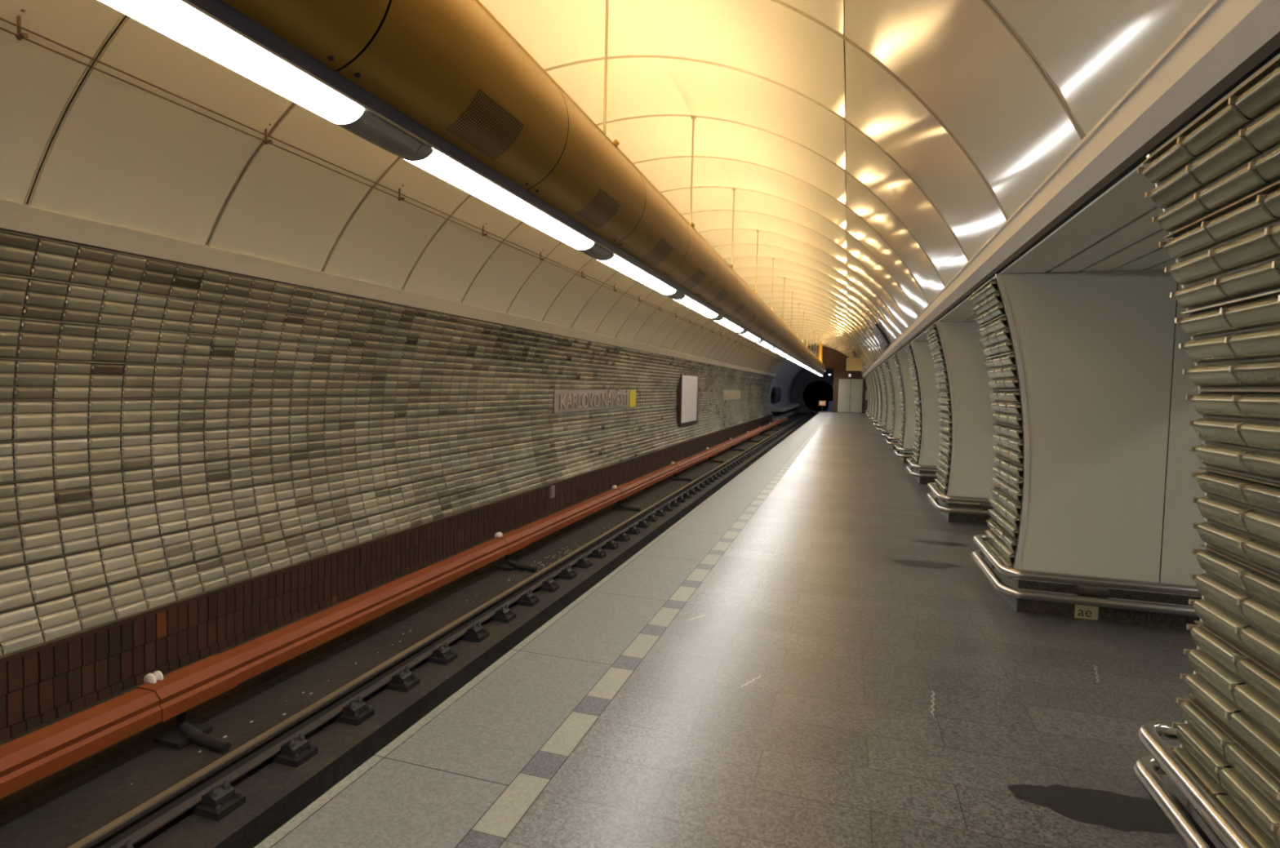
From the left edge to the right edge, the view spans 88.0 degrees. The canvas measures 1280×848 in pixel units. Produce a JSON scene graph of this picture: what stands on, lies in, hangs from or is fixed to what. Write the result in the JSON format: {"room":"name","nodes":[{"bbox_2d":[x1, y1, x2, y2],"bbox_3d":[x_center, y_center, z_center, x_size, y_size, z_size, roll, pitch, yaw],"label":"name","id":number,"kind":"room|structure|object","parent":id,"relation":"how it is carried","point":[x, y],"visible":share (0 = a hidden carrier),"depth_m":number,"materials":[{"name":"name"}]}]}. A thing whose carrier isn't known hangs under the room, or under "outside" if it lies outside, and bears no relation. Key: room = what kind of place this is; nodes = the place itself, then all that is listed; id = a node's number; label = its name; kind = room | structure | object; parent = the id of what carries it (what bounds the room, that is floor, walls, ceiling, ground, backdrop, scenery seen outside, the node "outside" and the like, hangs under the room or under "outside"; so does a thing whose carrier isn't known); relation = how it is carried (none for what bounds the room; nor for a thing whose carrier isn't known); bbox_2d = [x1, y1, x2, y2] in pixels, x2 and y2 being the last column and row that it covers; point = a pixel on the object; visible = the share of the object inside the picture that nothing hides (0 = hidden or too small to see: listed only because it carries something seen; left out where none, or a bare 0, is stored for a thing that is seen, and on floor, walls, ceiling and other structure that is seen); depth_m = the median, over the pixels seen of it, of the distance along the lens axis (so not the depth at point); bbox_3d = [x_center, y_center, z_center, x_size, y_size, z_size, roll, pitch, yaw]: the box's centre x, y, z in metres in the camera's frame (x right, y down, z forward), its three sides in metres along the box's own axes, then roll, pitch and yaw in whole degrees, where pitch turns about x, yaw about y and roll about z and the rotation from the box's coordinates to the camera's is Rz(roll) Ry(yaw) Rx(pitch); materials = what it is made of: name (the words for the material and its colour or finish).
{"room":"metro station","nodes":[
{"label":"metro station","id":0,"kind":"room"},
{"bbox_2d":[0,230,773,657],"bbox_3d":[1.233,-0.835,24.753,0.490,3.280,66.000,2,3,17],"label":"wall","id":1,"kind":"structure","parent":0,"point":[171,433],"depth_m":7.14,"materials":[{"name":"beige tile"}]},
{"bbox_2d":[0,414,772,742],"bbox_3d":[1.210,1.240,24.866,0.321,0.952,66.000,2,3,17],"label":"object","id":2,"kind":"structure","parent":1,"relation":"attached to","point":[42,684],"depth_m":7.07,"materials":[{"name":"brown ceramic"}]},
{"bbox_2d":[0,199,775,376],"bbox_3d":[1.538,-2.529,24.572,0.145,0.214,66.000,2,3,17],"label":"trim","id":3,"kind":"structure","parent":1,"relation":"attached to","point":[15,217],"depth_m":6.77,"materials":[{"name":"beige"}]},
{"bbox_2d":[549,484,555,497],"bbox_3d":[-1.905,1.463,14.344,0.070,0.260,0.160,2,3,17],"label":"wall box","id":4,"kind":"object","parent":1,"relation":"attached to","point":[552,489],"visible":1,"depth_m":14.28,"materials":[{"name":"metal"}]},
{"bbox_2d":[551,388,635,413],"bbox_3d":[-1.052,-0.669,17.792,0.124,0.556,5.950,2,3,17],"label":"station sign","id":5,"kind":"object","parent":1,"relation":"attached to","point":[564,400],"visible":1,"depth_m":17.02,"materials":[{"name":"beige"}]},
{"bbox_2d":[677,373,698,426],"bbox_3d":[2.000,-1.078,27.255,0.130,2.220,3.150,2,3,17],"label":"poster frame","id":6,"kind":"object","parent":1,"relation":"attached to","point":[688,385],"visible":0.89,"depth_m":26.95,"materials":[{"name":"white metal"}]},
{"bbox_2d":[681,375,697,422],"bbox_3d":[2.041,-1.076,27.242,0.001,1.960,2.830,2,3,17],"label":"poster","id":7,"kind":"object","parent":6,"relation":"attached to","point":[689,398],"depth_m":27.20,"materials":[{"name":"paper"}]},
{"bbox_2d":[721,389,741,399],"bbox_3d":[5.293,-1.693,38.021,0.124,0.556,6.000,2,3,17],"label":"station sign","id":8,"kind":"object","parent":1,"relation":"attached to","point":[726,394],"visible":1,"depth_m":37.41,"materials":[{"name":"beige"}]},
{"bbox_2d":[0,413,816,847],"bbox_3d":[9.062,0.882,42.320,4.800,0.610,104.000,2,3,17],"label":"railway track","id":9,"kind":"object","parent":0,"point":[59,810],"depth_m":5.74,"materials":[{"name":"black"}]},
{"bbox_2d":[119,840,133,847],"bbox_3d":[-3.026,2.457,3.763,0.410,0.165,0.200,2,3,17],"label":"fastener","id":10,"kind":"object","parent":9,"relation":"on","point":[127,844],"visible":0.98,"depth_m":3.77,"materials":[{"name":"black"}]},
{"bbox_2d":[185,779,245,821],"bbox_3d":[-2.838,2.427,4.360,0.410,0.165,0.200,2,3,17],"label":"fastener","id":11,"kind":"object","parent":9,"relation":"on","point":[222,800],"visible":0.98,"depth_m":4.28,"materials":[{"name":"black"}]},
{"bbox_2d":[266,732,317,768],"bbox_3d":[-2.651,2.397,4.957,0.410,0.165,0.200,2,3,17],"label":"fastener","id":12,"kind":"object","parent":9,"relation":"on","point":[297,751],"visible":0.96,"depth_m":4.87,"materials":[{"name":"black"}]},
{"bbox_2d":[329,696,374,725],"bbox_3d":[-2.464,2.366,5.554,0.410,0.165,0.200,2,3,17],"label":"fastener","id":13,"kind":"object","parent":9,"relation":"on","point":[355,713],"visible":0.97,"depth_m":5.47,"materials":[{"name":"black"}]},
{"bbox_2d":[0,416,791,799],"bbox_3d":[2.620,1.197,24.264,0.638,0.579,65.700,2,3,17],"label":"rail","id":14,"kind":"object","parent":9,"relation":"on","point":[29,758],"visible":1,"depth_m":5.45,"materials":[{"name":"orange plastic"}]},
{"bbox_2d":[380,666,420,693],"bbox_3d":[-2.277,2.336,6.152,0.410,0.165,0.200,2,3,17],"label":"fastener","id":15,"kind":"object","parent":9,"relation":"on","point":[404,681],"visible":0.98,"depth_m":6.06,"materials":[{"name":"black"}]},
{"bbox_2d":[130,482,688,784],"bbox_3d":[-0.917,2.090,12.298,0.489,0.009,16.325,2,3,17],"label":"litter","id":16,"kind":"object","parent":9,"relation":"on","point":[251,722],"visible":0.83,"depth_m":9.45,"materials":[{"name":"grey"}]},
{"bbox_2d":[67,411,813,847],"bbox_3d":[9.020,0.439,42.311,0.130,0.153,104.000,2,3,17],"label":"rail","id":17,"kind":"object","parent":9,"relation":"on","point":[145,819],"visible":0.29,"depth_m":5.22,"materials":[{"name":"grey"}]},
{"bbox_2d":[422,642,457,665],"bbox_3d":[-2.089,2.306,6.749,0.410,0.165,0.200,2,3,17],"label":"fastener","id":18,"kind":"object","parent":9,"relation":"on","point":[442,655],"visible":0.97,"depth_m":6.66,"materials":[{"name":"black"}]},
{"bbox_2d":[457,622,488,642],"bbox_3d":[-1.902,2.276,7.346,0.410,0.165,0.200,2,3,17],"label":"fastener","id":19,"kind":"object","parent":9,"relation":"on","point":[476,633],"visible":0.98,"depth_m":7.26,"materials":[{"name":"black"}]},
{"bbox_2d":[487,604,515,622],"bbox_3d":[-1.715,2.245,7.943,0.410,0.165,0.200,2,3,17],"label":"fastener","id":20,"kind":"object","parent":9,"relation":"on","point":[504,615],"visible":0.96,"depth_m":7.85,"materials":[{"name":"black"}]},
{"bbox_2d":[512,589,539,606],"bbox_3d":[-1.528,2.215,8.540,0.410,0.165,0.200,2,3,17],"label":"fastener","id":21,"kind":"object","parent":9,"relation":"on","point":[528,599],"visible":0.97,"depth_m":8.45,"materials":[{"name":"black"}]},
{"bbox_2d":[534,576,559,592],"bbox_3d":[-1.340,2.185,9.137,0.410,0.165,0.200,2,3,17],"label":"fastener","id":22,"kind":"object","parent":9,"relation":"on","point":[548,585],"visible":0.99,"depth_m":9.05,"materials":[{"name":"black"}]},
{"bbox_2d":[553,564,577,579],"bbox_3d":[-1.153,2.155,9.734,0.410,0.165,0.200,2,3,17],"label":"fastener","id":23,"kind":"object","parent":9,"relation":"on","point":[567,573],"visible":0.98,"depth_m":9.64,"materials":[{"name":"black"}]},
{"bbox_2d":[571,555,592,568],"bbox_3d":[-0.966,2.124,10.331,0.410,0.165,0.200,2,3,17],"label":"fastener","id":24,"kind":"object","parent":9,"relation":"on","point":[583,562],"visible":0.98,"depth_m":10.24,"materials":[{"name":"black"}]},
{"bbox_2d":[586,546,606,559],"bbox_3d":[-0.778,2.094,10.928,0.410,0.165,0.200,2,3,17],"label":"fastener","id":25,"kind":"object","parent":9,"relation":"on","point":[597,553],"visible":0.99,"depth_m":10.84,"materials":[{"name":"black"}]},
{"bbox_2d":[600,537,618,550],"bbox_3d":[-0.591,2.064,11.525,0.410,0.165,0.200,2,3,17],"label":"fastener","id":26,"kind":"object","parent":9,"relation":"on","point":[611,544],"visible":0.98,"depth_m":11.43,"materials":[{"name":"black"}]},
{"bbox_2d":[613,530,630,542],"bbox_3d":[-0.404,2.034,12.123,0.410,0.165,0.200,2,3,17],"label":"fastener","id":27,"kind":"object","parent":9,"relation":"on","point":[623,537],"visible":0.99,"depth_m":12.03,"materials":[{"name":"black"}]},
{"bbox_2d":[625,524,640,534],"bbox_3d":[-0.217,2.003,12.720,0.410,0.165,0.200,2,3,17],"label":"fastener","id":28,"kind":"object","parent":9,"relation":"on","point":[633,530],"visible":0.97,"depth_m":12.63,"materials":[{"name":"black"}]},
{"bbox_2d":[635,518,649,528],"bbox_3d":[-0.029,1.973,13.317,0.410,0.165,0.200,2,3,17],"label":"fastener","id":29,"kind":"object","parent":9,"relation":"on","point":[642,523],"visible":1,"depth_m":13.22,"materials":[{"name":"black"}]},
{"bbox_2d":[644,512,657,522],"bbox_3d":[0.158,1.943,13.914,0.410,0.165,0.200,2,3,17],"label":"fastener","id":30,"kind":"object","parent":9,"relation":"on","point":[651,517],"visible":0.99,"depth_m":13.82,"materials":[{"name":"black"}]},
{"bbox_2d":[653,507,666,516],"bbox_3d":[0.345,1.913,14.511,0.410,0.165,0.200,2,3,17],"label":"fastener","id":31,"kind":"object","parent":9,"relation":"on","point":[660,513],"visible":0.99,"depth_m":14.41,"materials":[{"name":"black"}]},
{"bbox_2d":[662,502,673,511],"bbox_3d":[0.532,1.882,15.108,0.410,0.165,0.200,2,3,17],"label":"fastener","id":32,"kind":"object","parent":9,"relation":"on","point":[667,508],"visible":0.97,"depth_m":15.01,"materials":[{"name":"black"}]},
{"bbox_2d":[669,498,679,506],"bbox_3d":[0.720,1.852,15.705,0.410,0.165,0.200,2,3,17],"label":"fastener","id":33,"kind":"object","parent":9,"relation":"on","point":[673,503],"visible":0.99,"depth_m":15.61,"materials":[{"name":"black"}]},
{"bbox_2d":[675,494,685,502],"bbox_3d":[0.907,1.822,16.302,0.410,0.165,0.200,2,3,17],"label":"fastener","id":34,"kind":"object","parent":9,"relation":"on","point":[680,499],"visible":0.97,"depth_m":16.21,"materials":[{"name":"black"}]},
{"bbox_2d":[682,491,691,498],"bbox_3d":[1.094,1.792,16.899,0.410,0.165,0.200,2,3,17],"label":"fastener","id":35,"kind":"object","parent":9,"relation":"on","point":[686,495],"visible":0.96,"depth_m":16.80,"materials":[{"name":"black"}]},
{"bbox_2d":[688,487,697,494],"bbox_3d":[1.281,1.761,17.496,0.410,0.165,0.200,2,3,17],"label":"fastener","id":36,"kind":"object","parent":9,"relation":"on","point":[691,491],"visible":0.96,"depth_m":17.40,"materials":[{"name":"black"}]},
{"bbox_2d":[693,484,702,491],"bbox_3d":[1.469,1.731,18.093,0.410,0.165,0.200,2,3,17],"label":"fastener","id":37,"kind":"object","parent":9,"relation":"on","point":[696,488],"visible":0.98,"depth_m":17.99,"materials":[{"name":"black"}]},
{"bbox_2d":[698,481,706,488],"bbox_3d":[1.656,1.701,18.691,0.410,0.165,0.200,2,3,17],"label":"fastener","id":38,"kind":"object","parent":9,"relation":"on","point":[701,485],"visible":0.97,"depth_m":18.59,"materials":[{"name":"black"}]},
{"bbox_2d":[818,400,826,412],"bbox_3d":[13.298,-0.696,48.477,0.480,2.000,0.100,2,3,17],"label":"board","id":39,"kind":"object","parent":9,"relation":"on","point":[822,403],"visible":0.84,"depth_m":48.39,"materials":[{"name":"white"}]},
{"bbox_2d":[0,0,1212,374],"bbox_3d":[4.771,-3.479,23.159,7.146,2.289,66.669,2,3,17],"label":"ceiling","id":40,"kind":"structure","parent":0,"point":[124,154],"depth_m":5.96,"materials":[{"name":"beige metal"}]},
{"bbox_2d":[0,8,785,363],"bbox_3d":[2.357,-3.561,24.262,0.123,0.217,66.000,2,3,17],"label":"cable","id":41,"kind":"object","parent":40,"relation":"attached to","point":[20,36],"visible":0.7,"depth_m":5.84,"materials":[{"name":"brown plastic"}]},
{"bbox_2d":[221,0,826,374],"bbox_3d":[4.375,-3.191,19.950,0.700,2.107,58.950,2,3,17],"label":"duct","id":42,"kind":"object","parent":40,"relation":"hanging from","point":[451,67],"visible":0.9,"depth_m":3.18,"materials":[{"name":"gold metal"}]},
{"bbox_2d":[98,0,436,161],"bbox_3d":[-1.362,-1.186,1.836,0.213,0.136,2.400,2,3,17],"label":"lamp","id":43,"kind":"object","parent":42,"relation":"attached to","point":[215,29],"visible":0.98,"depth_m":2.18,"materials":[{"name":"white plastic"}]},
{"bbox_2d":[98,0,364,124],"bbox_3d":[-1.429,-1.136,1.623,0.184,0.052,1.950,2,3,17],"label":"diffuser","id":44,"kind":"object","parent":43,"relation":"attached to","point":[189,23],"depth_m":2.06,"materials":[{"name":"white plastic"}]},
{"bbox_2d":[445,88,524,160],"bbox_3d":[-0.714,-1.384,3.092,0.167,0.156,0.420,2,3,17],"label":"speaker grille","id":45,"kind":"object","parent":42,"relation":"attached to","point":[486,126],"depth_m":3.07,"materials":[{"name":"gold metal"}]},
{"bbox_2d":[405,134,616,261],"bbox_3d":[-0.645,-1.302,4.123,0.213,0.136,2.400,2,3,17],"label":"lamp","id":46,"kind":"object","parent":42,"relation":"attached to","point":[450,163],"visible":0.86,"depth_m":3.64,"materials":[{"name":"white"}]},
{"bbox_2d":[575,187,621,228],"bbox_3d":[-0.276,-1.455,4.488,0.167,0.156,0.420,2,3,17],"label":"speaker grille","id":47,"kind":"object","parent":42,"relation":"attached to","point":[602,207],"depth_m":4.47,"materials":[{"name":"gold metal"}]},
{"bbox_2d":[599,246,687,300],"bbox_3d":[0.072,-1.418,6.411,0.213,0.136,2.400,2,3,17],"label":"lamp","id":48,"kind":"object","parent":42,"relation":"attached to","point":[623,262],"visible":0.9,"depth_m":6.08,"materials":[{"name":"white"}]},
{"bbox_2d":[599,254,675,294],"bbox_3d":[0.006,-1.368,6.198,0.184,0.052,1.950,2,3,17],"label":"diffuser","id":49,"kind":"object","parent":48,"relation":"attached to","point":[621,263],"depth_m":5.99,"materials":[{"name":"white"}]},
{"bbox_2d":[642,237,673,265],"bbox_3d":[0.162,-1.525,5.884,0.167,0.156,0.420,2,3,17],"label":"speaker grille","id":50,"kind":"object","parent":42,"relation":"attached to","point":[664,246],"depth_m":5.87,"materials":[{"name":"gold metal"}]},
{"bbox_2d":[683,267,706,288],"bbox_3d":[0.600,-1.596,7.280,0.167,0.156,0.420,2,3,17],"label":"speaker grille","id":51,"kind":"object","parent":42,"relation":"attached to","point":[699,275],"depth_m":7.27,"materials":[{"name":"gold metal"}]},
{"bbox_2d":[674,290,724,320],"bbox_3d":[0.790,-1.534,8.698,0.213,0.136,2.400,2,3,17],"label":"lamp","id":52,"kind":"object","parent":42,"relation":"attached to","point":[691,300],"visible":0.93,"depth_m":8.45,"materials":[{"name":"white"}]},
{"bbox_2d":[674,296,717,318],"bbox_3d":[0.723,-1.484,8.486,0.184,0.052,1.950,2,3,17],"label":"diffuser","id":53,"kind":"object","parent":52,"relation":"attached to","point":[691,302],"depth_m":8.35,"materials":[{"name":"white"}]},
{"bbox_2d":[710,288,728,304],"bbox_3d":[1.038,-1.667,8.677,0.167,0.156,0.420,2,3,17],"label":"speaker grille","id":54,"kind":"object","parent":42,"relation":"attached to","point":[723,293],"depth_m":8.67,"materials":[{"name":"gold metal"}]},
{"bbox_2d":[715,314,747,333],"bbox_3d":[1.507,-1.649,10.986,0.213,0.136,2.400,2,3,17],"label":"lamp","id":55,"kind":"object","parent":42,"relation":"attached to","point":[727,322],"visible":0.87,"depth_m":10.77,"materials":[{"name":"white"}]},
{"bbox_2d":[715,318,742,332],"bbox_3d":[1.440,-1.599,10.773,0.184,0.052,1.950,2,3,17],"label":"diffuser","id":56,"kind":"object","parent":55,"relation":"attached to","point":[729,323],"depth_m":10.68,"materials":[{"name":"white"}]},
{"bbox_2d":[729,302,744,315],"bbox_3d":[1.476,-1.738,10.073,0.167,0.156,0.420,2,3,17],"label":"speaker grille","id":57,"kind":"object","parent":42,"relation":"attached to","point":[740,307],"depth_m":10.06,"materials":[{"name":"gold metal"}]},
{"bbox_2d":[743,313,757,324],"bbox_3d":[1.914,-1.808,11.469,0.167,0.156,0.420,2,3,17],"label":"speaker grille","id":58,"kind":"object","parent":42,"relation":"attached to","point":[754,316],"depth_m":11.46,"materials":[{"name":"gold metal"}]},
{"bbox_2d":[740,328,764,342],"bbox_3d":[2.224,-1.765,13.273,0.213,0.136,2.400,2,3,17],"label":"lamp","id":59,"kind":"object","parent":42,"relation":"attached to","point":[750,335],"visible":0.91,"depth_m":13.10,"materials":[{"name":"white"}]},
{"bbox_2d":[740,332,759,342],"bbox_3d":[2.158,-1.715,13.060,0.184,0.052,1.950,2,3,17],"label":"diffuser","id":60,"kind":"object","parent":59,"relation":"attached to","point":[753,336],"depth_m":13.00,"materials":[{"name":"white"}]},
{"bbox_2d":[755,322,766,332],"bbox_3d":[2.352,-1.879,12.865,0.167,0.156,0.420,2,3,17],"label":"speaker grille","id":61,"kind":"object","parent":42,"relation":"attached to","point":[764,324],"depth_m":12.86,"materials":[{"name":"gold metal"}]},
{"bbox_2d":[757,338,775,349],"bbox_3d":[2.942,-1.881,15.560,0.213,0.136,2.400,2,3,17],"label":"lamp","id":62,"kind":"object","parent":42,"relation":"attached to","point":[766,343],"visible":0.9,"depth_m":15.43,"materials":[{"name":"white"}]},
{"bbox_2d":[757,341,772,348],"bbox_3d":[2.875,-1.831,15.348,0.184,0.052,1.950,2,3,17],"label":"diffuser","id":63,"kind":"object","parent":62,"relation":"attached to","point":[767,344],"depth_m":15.29,"materials":[{"name":"white"}]},
{"bbox_2d":[764,328,774,337],"bbox_3d":[2.790,-1.950,14.261,0.167,0.156,0.420,2,3,17],"label":"speaker grille","id":64,"kind":"object","parent":42,"relation":"attached to","point":[772,331],"depth_m":14.26,"materials":[{"name":"gold metal"}]},
{"bbox_2d":[769,345,783,354],"bbox_3d":[3.659,-1.997,17.848,0.213,0.136,2.400,2,3,17],"label":"lamp","id":65,"kind":"object","parent":42,"relation":"attached to","point":[778,350],"visible":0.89,"depth_m":17.70,"materials":[{"name":"white"}]},
{"bbox_2d":[769,347,782,353],"bbox_3d":[3.592,-1.947,17.635,0.184,0.052,1.950,2,3,17],"label":"diffuser","id":66,"kind":"object","parent":65,"relation":"attached to","point":[778,350],"depth_m":17.61,"materials":[{"name":"white"}]},
{"bbox_2d":[773,334,781,342],"bbox_3d":[3.228,-2.021,15.658,0.167,0.156,0.420,2,3,17],"label":"speaker grille","id":67,"kind":"object","parent":42,"relation":"attached to","point":[779,336],"depth_m":15.64,"materials":[{"name":"gold metal"}]},
{"bbox_2d":[779,351,791,358],"bbox_3d":[4.377,-2.113,20.135,0.213,0.136,2.400,2,3,17],"label":"lamp","id":68,"kind":"object","parent":42,"relation":"attached to","point":[785,354],"visible":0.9,"depth_m":19.99,"materials":[{"name":"white"}]},
{"bbox_2d":[779,353,789,357],"bbox_3d":[4.310,-2.063,19.922,0.184,0.052,1.950,2,3,17],"label":"diffuser","id":69,"kind":"object","parent":68,"relation":"attached to","point":[785,355],"depth_m":19.99,"materials":[{"name":"white"}]},
{"bbox_2d":[786,355,796,361],"bbox_3d":[5.094,-2.229,22.422,0.213,0.136,2.400,2,3,17],"label":"lamp","id":70,"kind":"object","parent":42,"relation":"attached to","point":[792,358],"visible":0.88,"depth_m":22.29,"materials":[{"name":"white"}]},
{"bbox_2d":[23,0,1085,373],"bbox_3d":[4.805,-3.406,23.282,6.872,2.137,64.065,2,3,17],"label":"trim","id":71,"kind":"structure","parent":40,"relation":"attached to","point":[988,2],"depth_m":6.32,"materials":[{"name":"beige"}]},
{"bbox_2d":[845,350,862,371],"bbox_3d":[11.838,-3.456,36.115,1.150,1.110,0.450,2,3,17],"label":"sign","id":72,"kind":"object","parent":40,"relation":"hanging from","point":[852,364],"visible":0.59,"depth_m":36.06,"materials":[{"name":"beige"}]},
{"bbox_2d":[871,324,888,349],"bbox_3d":[6.237,-2.252,17.236,0.340,0.506,2.200,2,3,17],"label":"sign","id":73,"kind":"object","parent":40,"relation":"attached to","point":[877,331],"visible":1,"depth_m":16.84,"materials":[{"name":"grey"}]},
{"bbox_2d":[862,0,1279,377],"bbox_3d":[7.214,-1.950,19.148,0.370,0.240,59.000,2,3,17],"label":"trim","id":74,"kind":"structure","parent":40,"relation":"attached to","point":[1225,33],"depth_m":2.39,"materials":[{"name":"beige metal"}]},
{"bbox_2d":[253,412,1196,847],"bbox_3d":[9.457,1.556,18.563,10.870,1.620,59.113,2,3,17],"label":"floor","id":75,"kind":"structure","parent":0,"point":[624,720],"depth_m":3.37,"materials":[{"name":"stone"}]},
{"bbox_2d":[863,388,867,413],"bbox_3d":[16.285,-1.616,46.926,0.750,1.750,0.562,2,3,17],"label":"tall cabinet","id":76,"kind":"object","parent":75,"relation":"on","point":[866,390],"visible":0.36,"depth_m":46.76,"materials":[{"name":"grey"}]},
{"bbox_2d":[864,377,869,414],"bbox_3d":[15.361,-1.693,41.678,2.478,2.468,1.298,2,3,17],"label":"tiled pillar","id":77,"kind":"structure","parent":75,"relation":"on","point":[866,382],"depth_m":41.55,"materials":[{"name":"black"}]},
{"bbox_2d":[866,376,871,416],"bbox_3d":[14.315,-1.524,38.342,2.478,2.468,1.298,2,3,17],"label":"tiled pillar","id":78,"kind":"structure","parent":75,"relation":"on","point":[867,378],"depth_m":38.21,"materials":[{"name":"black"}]},
{"bbox_2d":[866,374,874,418],"bbox_3d":[13.269,-1.355,35.007,2.478,2.468,1.298,2,3,17],"label":"tiled pillar","id":79,"kind":"structure","parent":75,"relation":"on","point":[870,415],"depth_m":34.87,"materials":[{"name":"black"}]},
{"bbox_2d":[869,373,877,422],"bbox_3d":[12.223,-1.186,31.671,2.478,2.468,1.298,2,3,17],"label":"tiled pillar","id":80,"kind":"structure","parent":75,"relation":"on","point":[875,405],"depth_m":31.54,"materials":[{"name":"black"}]},
{"bbox_2d":[871,370,880,426],"bbox_3d":[11.177,-1.017,28.335,2.478,2.468,1.298,2,3,17],"label":"tiled pillar","id":81,"kind":"structure","parent":75,"relation":"on","point":[876,420],"depth_m":28.19,"materials":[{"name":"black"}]},
{"bbox_2d":[875,368,885,432],"bbox_3d":[10.130,-0.848,24.999,2.478,2.468,1.298,2,3,17],"label":"tiled pillar","id":82,"kind":"structure","parent":75,"relation":"on","point":[880,424],"depth_m":24.85,"materials":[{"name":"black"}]},
{"bbox_2d":[879,364,892,439],"bbox_3d":[9.084,-0.679,21.664,2.478,2.468,1.298,2,3,17],"label":"tiled pillar","id":83,"kind":"structure","parent":75,"relation":"on","point":[886,429],"depth_m":21.51,"materials":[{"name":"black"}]},
{"bbox_2d":[884,360,902,449],"bbox_3d":[8.038,-0.510,18.328,2.478,2.468,1.298,2,3,17],"label":"tiled pillar","id":84,"kind":"structure","parent":75,"relation":"on","point":[894,436],"depth_m":18.17,"materials":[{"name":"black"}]},
{"bbox_2d":[892,352,916,463],"bbox_3d":[6.992,-0.341,14.992,2.478,2.468,1.298,2,3,17],"label":"tiled pillar","id":85,"kind":"structure","parent":75,"relation":"on","point":[906,438],"depth_m":14.82,"materials":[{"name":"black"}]},
{"bbox_2d":[903,342,942,484],"bbox_3d":[5.946,-0.172,11.657,2.478,2.468,1.298,2,3,17],"label":"tiled pillar","id":86,"kind":"structure","parent":75,"relation":"on","point":[924,462],"depth_m":11.47,"materials":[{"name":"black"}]},
{"bbox_2d":[890,560,963,568],"bbox_3d":[2.667,1.305,6.176,0.638,0.001,0.277,2,3,17],"label":"shadow","id":87,"kind":"object","parent":75,"relation":"on","point":[927,564],"depth_m":6.17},
{"bbox_2d":[930,690,935,715],"bbox_3d":[1.512,1.438,3.423,0.050,0.001,0.292,2,3,17],"label":"chalk squiggle","id":88,"kind":"object","parent":75,"relation":"on","point":[933,704],"visible":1,"depth_m":3.42,"materials":[{"name":"grey"}]},
{"bbox_2d":[911,540,968,546],"bbox_3d":[3.171,1.265,7.069,0.586,0.001,0.226,2,3,17],"label":"shadow","id":89,"kind":"object","parent":75,"relation":"on","point":[931,542],"depth_m":7.05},
{"bbox_2d":[924,321,996,524],"bbox_3d":[4.900,-0.003,8.321,2.478,2.468,1.298,2,3,17],"label":"tiled pillar","id":90,"kind":"structure","parent":75,"relation":"on","point":[963,484],"depth_m":8.12,"materials":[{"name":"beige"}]},
{"bbox_2d":[968,270,1204,631],"bbox_3d":[3.853,0.166,4.985,2.478,2.468,1.298,2,3,17],"label":"tiled pillar","id":91,"kind":"structure","parent":75,"relation":"on","point":[1095,489],"depth_m":4.69,"materials":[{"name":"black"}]},
{"bbox_2d":[1074,604,1098,620],"bbox_3d":[3.201,1.342,4.754,0.145,0.113,0.005,2,3,17],"label":"sticker","id":92,"kind":"object","parent":91,"relation":"attached to","point":[1087,612],"visible":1,"depth_m":4.75,"materials":[{"name":"beige"}]},
{"bbox_2d":[1113,608,1199,626],"bbox_3d":[3.601,1.348,4.630,0.502,0.091,0.001,2,3,17],"label":"graffiti","id":93,"kind":"object","parent":91,"relation":"attached to","point":[1115,610],"visible":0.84,"depth_m":4.64,"materials":[{"name":"grey"}]},
{"bbox_2d":[1006,784,1177,834],"bbox_3d":[1.773,1.492,2.590,0.598,0.001,0.273,2,3,17],"label":"shadow","id":94,"kind":"object","parent":75,"relation":"on","point":[1108,809],"depth_m":2.59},
{"bbox_2d":[1133,53,1279,847],"bbox_3d":[2.807,0.335,1.649,2.478,2.468,1.298,2,3,17],"label":"tiled pillar","id":95,"kind":"structure","parent":75,"relation":"on","point":[1216,180],"depth_m":2.08,"materials":[{"name":"beige tile"}]},
{"bbox_2d":[768,351,834,422],"bbox_3d":[23.352,-3.618,82.886,8.436,8.420,71.700,2,3,17],"label":"wall","id":96,"kind":"structure","parent":0,"point":[797,384],"depth_m":79.24,"materials":[{"name":"concrete"}]},
{"bbox_2d":[774,386,781,402],"bbox_3d":[12.474,-2.655,59.958,0.050,1.350,5.000,2,3,17],"label":"panel","id":97,"kind":"object","parent":96,"relation":"attached to","point":[777,389],"visible":1,"depth_m":59.49,"materials":[{"name":"blue"}]},
{"bbox_2d":[770,402,802,412],"bbox_3d":[15.332,-1.806,68.233,1.050,0.330,24.600,2,3,17],"label":"trim","id":98,"kind":"structure","parent":96,"relation":"attached to","point":[782,408],"depth_m":61.23,"materials":[{"name":"grey concrete"}]},
{"bbox_2d":[827,401,832,411],"bbox_3d":[14.236,-1.313,49.557,0.300,0.750,0.500,2,3,17],"label":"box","id":99,"kind":"object","parent":96,"relation":"attached to","point":[830,403],"visible":0.86,"depth_m":49.31,"materials":[{"name":"blue"}]},
{"bbox_2d":[815,345,866,413],"bbox_3d":[18.181,-3.130,46.759,11.350,4.877,0.300,2,3,17],"label":"wall","id":100,"kind":"structure","parent":0,"point":[832,358],"depth_m":47.82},
{"bbox_2d":[836,377,863,413],"bbox_3d":[15.076,-2.035,47.550,1.780,2.460,0.155,2,3,17],"label":"door","id":101,"kind":"structure","parent":100,"relation":"in","point":[850,391],"depth_m":47.53,"materials":[{"name":"grey metal"}]},
{"bbox_2d":[862,31,1279,378],"bbox_3d":[8.298,-1.986,18.805,2.500,0.430,59.002,2,3,17],"label":"ceiling","id":102,"kind":"structure","parent":0,"point":[1110,227],"depth_m":3.50,"materials":[{"name":"grey"}]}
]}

